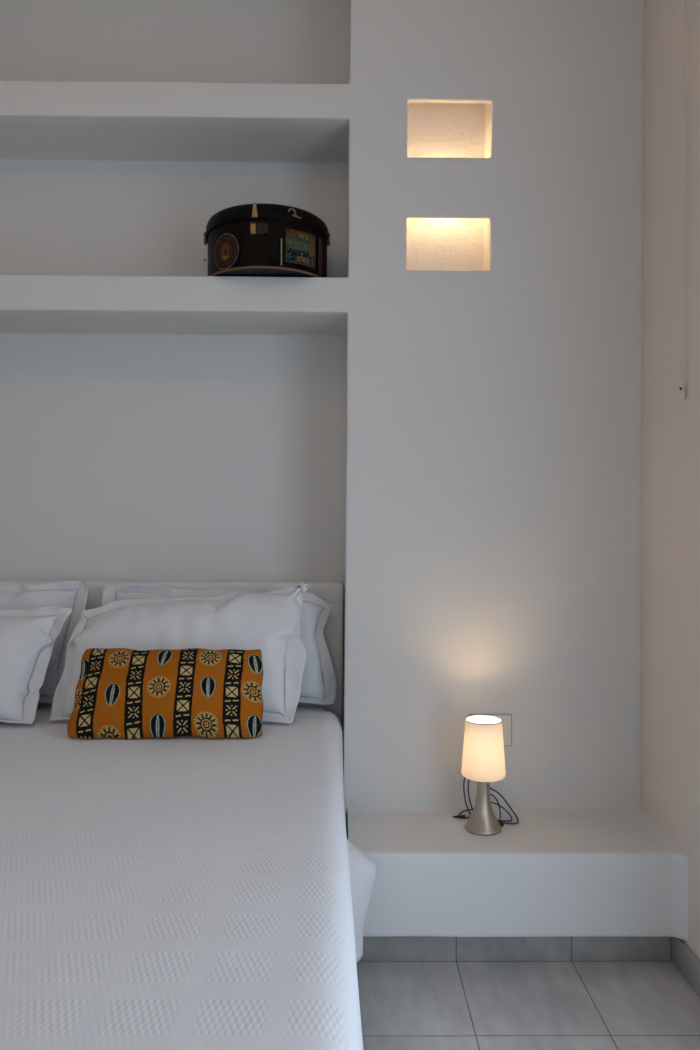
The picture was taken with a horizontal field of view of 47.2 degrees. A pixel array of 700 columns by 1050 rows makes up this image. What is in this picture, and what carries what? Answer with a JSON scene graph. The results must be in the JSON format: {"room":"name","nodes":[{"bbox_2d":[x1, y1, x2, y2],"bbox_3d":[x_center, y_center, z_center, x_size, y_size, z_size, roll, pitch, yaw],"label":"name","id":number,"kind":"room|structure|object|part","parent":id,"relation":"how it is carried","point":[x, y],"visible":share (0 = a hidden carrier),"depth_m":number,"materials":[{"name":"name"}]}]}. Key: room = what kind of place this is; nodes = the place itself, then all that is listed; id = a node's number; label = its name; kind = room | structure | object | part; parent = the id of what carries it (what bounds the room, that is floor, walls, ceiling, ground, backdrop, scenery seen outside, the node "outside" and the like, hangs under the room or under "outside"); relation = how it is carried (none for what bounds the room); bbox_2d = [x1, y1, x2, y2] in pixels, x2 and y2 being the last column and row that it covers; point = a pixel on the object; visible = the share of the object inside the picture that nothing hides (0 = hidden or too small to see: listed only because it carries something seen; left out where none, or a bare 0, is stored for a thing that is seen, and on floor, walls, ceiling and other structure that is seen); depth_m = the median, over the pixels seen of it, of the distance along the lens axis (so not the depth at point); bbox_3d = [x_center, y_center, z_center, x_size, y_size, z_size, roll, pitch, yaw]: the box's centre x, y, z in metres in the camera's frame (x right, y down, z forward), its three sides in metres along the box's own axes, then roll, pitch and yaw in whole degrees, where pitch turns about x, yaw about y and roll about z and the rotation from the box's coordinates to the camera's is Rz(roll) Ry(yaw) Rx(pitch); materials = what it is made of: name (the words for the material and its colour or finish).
{"room":"bedroom","nodes":[
{"label":"bedroom","id":0,"kind":"room"},
{"bbox_2d":[0,0,644,838],"bbox_3d":[-0.740,-0.376,2.621,3.688,3.202,0.603,0,0,-1],"label":"wall","id":1,"kind":"structure","parent":0,"point":[442,426],"depth_m":2.34,"materials":[{"name":"white paint"}]},
{"bbox_2d":[204,203,329,276],"bbox_3d":[-0.251,-0.821,2.441,0.383,0.194,0.376,0,0,-1],"label":"box","id":2,"kind":"object","parent":1,"relation":"on","point":[255,239],"visible":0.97,"depth_m":2.28,"materials":[{"name":"black leather"}]},
{"bbox_3d":[-0.250,-0.890,2.442,0.373,0.056,0.373,0,0,-1],"label":"lid","id":3,"kind":"part","parent":2,"relation":"part of","materials":[{"name":"black leather"}]},
{"bbox_2d":[468,714,511,745],"bbox_3d":[0.408,0.597,2.334,0.126,0.092,0.008,0,0,-1],"label":"wall socket plate","id":4,"kind":"object","parent":1,"relation":"attached to","point":[506,718],"visible":0.23,"depth_m":2.33,"materials":[{"name":"grey plastic"}]},
{"bbox_2d":[357,958,699,1049],"bbox_3d":[-0.725,1.190,0.611,3.672,0.120,4.630,0,0,-1],"label":"floor","id":5,"kind":"structure","parent":0,"point":[405,1004],"depth_m":1.89,"materials":[{"name":"grey tile"}]},
{"bbox_2d":[0,580,342,743],"bbox_3d":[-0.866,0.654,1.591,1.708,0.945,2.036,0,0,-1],"label":"headboard","id":6,"kind":"object","parent":5,"relation":"on","point":[328,591],"visible":0.16,"depth_m":2.54,"materials":[{"name":"white fabric"}]},
{"bbox_2d":[0,580,86,702],"bbox_3d":[-1.194,0.356,2.460,0.758,0.375,0.124,0,0,-1],"label":"pillow","id":7,"kind":"object","parent":6,"relation":"on","point":[39,595],"visible":0.47,"depth_m":2.46,"materials":[{"name":"white fabric"}]},
{"bbox_3d":[-0.855,0.696,1.559,1.639,0.265,1.933,0,0,-1],"label":"mattress","id":8,"kind":"part","parent":6,"relation":"part of","materials":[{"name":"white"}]},
{"bbox_2d":[0,711,376,1049],"bbox_3d":[-0.810,0.809,1.483,1.758,0.516,1.822,0,0,-1],"label":"bedspread","id":9,"kind":"object","parent":6,"relation":"on","point":[189,892],"visible":1,"depth_m":1.23,"materials":[{"name":"white fabric"}]},
{"bbox_2d":[0,609,77,723],"bbox_3d":[-1.222,0.383,2.274,0.854,0.326,0.214,0,0,-1],"label":"pillow","id":10,"kind":"object","parent":9,"relation":"on","point":[27,636],"visible":1,"depth_m":2.25,"materials":[{"name":"white fabric"}]},
{"bbox_2d":[67,648,262,739],"bbox_3d":[-0.479,0.444,2.121,0.504,0.219,0.149,0,0,-1],"label":"patterned cushion","id":11,"kind":"object","parent":9,"relation":"on","point":[121,693],"visible":1,"depth_m":2.08,"materials":[{"name":"orange fabric"}]},
{"bbox_2d":[48,584,308,721],"bbox_3d":[-0.477,0.360,2.298,0.721,0.374,0.222,0,0,-1],"label":"pillow","id":12,"kind":"object","parent":9,"relation":"on","point":[269,622],"visible":0.62,"depth_m":2.26,"materials":[{"name":"white fabric"}]},
{"bbox_2d":[103,581,336,704],"bbox_3d":[-0.420,0.360,2.465,0.764,0.372,0.130,0,0,-1],"label":"pillow","id":13,"kind":"object","parent":6,"relation":"on","point":[318,684],"visible":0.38,"depth_m":2.47,"materials":[{"name":"white fabric"}]},
{"bbox_2d":[348,806,687,957],"bbox_3d":[0.422,0.974,2.174,0.856,0.312,0.336,0,0,-1],"label":"wall ledge","id":14,"kind":"object","parent":5,"relation":"on","point":[552,872],"visible":0.94,"depth_m":2.03,"materials":[{"name":"white paint"}]},
{"bbox_2d":[453,715,518,835],"bbox_3d":[0.383,0.681,2.221,0.182,0.301,0.177,0,0,-1],"label":"table lamp","id":15,"kind":"object","parent":14,"relation":"on","point":[483,759],"visible":1,"depth_m":2.16,"materials":[{"name":"white fabric"}]},
{"bbox_3d":[0.365,0.610,2.192,0.120,0.156,0.120,0,0,-1],"label":"lamp shade","id":16,"kind":"part","parent":15,"relation":"part of","materials":[{"name":"white fabric"}]},
{"bbox_2d":[360,936,670,959],"bbox_3d":[0.416,1.088,2.088,0.836,0.086,0.012,0,0,-1],"label":"baseboard","id":17,"kind":"structure","parent":14,"relation":"attached to","point":[592,947],"depth_m":2.08,"materials":[{"name":"grey tile"}]},
{"bbox_2d":[640,0,699,959],"bbox_3d":[0.980,-0.362,0.424,0.222,3.002,3.832,0,0,-1],"label":"wall","id":18,"kind":"structure","parent":0,"point":[670,529],"depth_m":2.13,"materials":[{"name":"paint"}]},
{"bbox_2d":[679,0,687,398],"bbox_3d":[0.845,-1.083,2.027,0.016,1.528,0.024,0,0,24],"label":"blind cord","id":19,"kind":"object","parent":18,"relation":"hanging from","point":[682,387],"visible":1,"depth_m":2.03,"materials":[{"name":"plastic"}]},
{"bbox_2d":[671,937,699,997],"bbox_3d":[0.844,1.094,1.764,0.012,0.079,0.644,0,0,-1],"label":"baseboard","id":20,"kind":"structure","parent":18,"relation":"attached to","point":[683,957],"depth_m":1.99,"materials":[{"name":"grey tile"}]}
]}

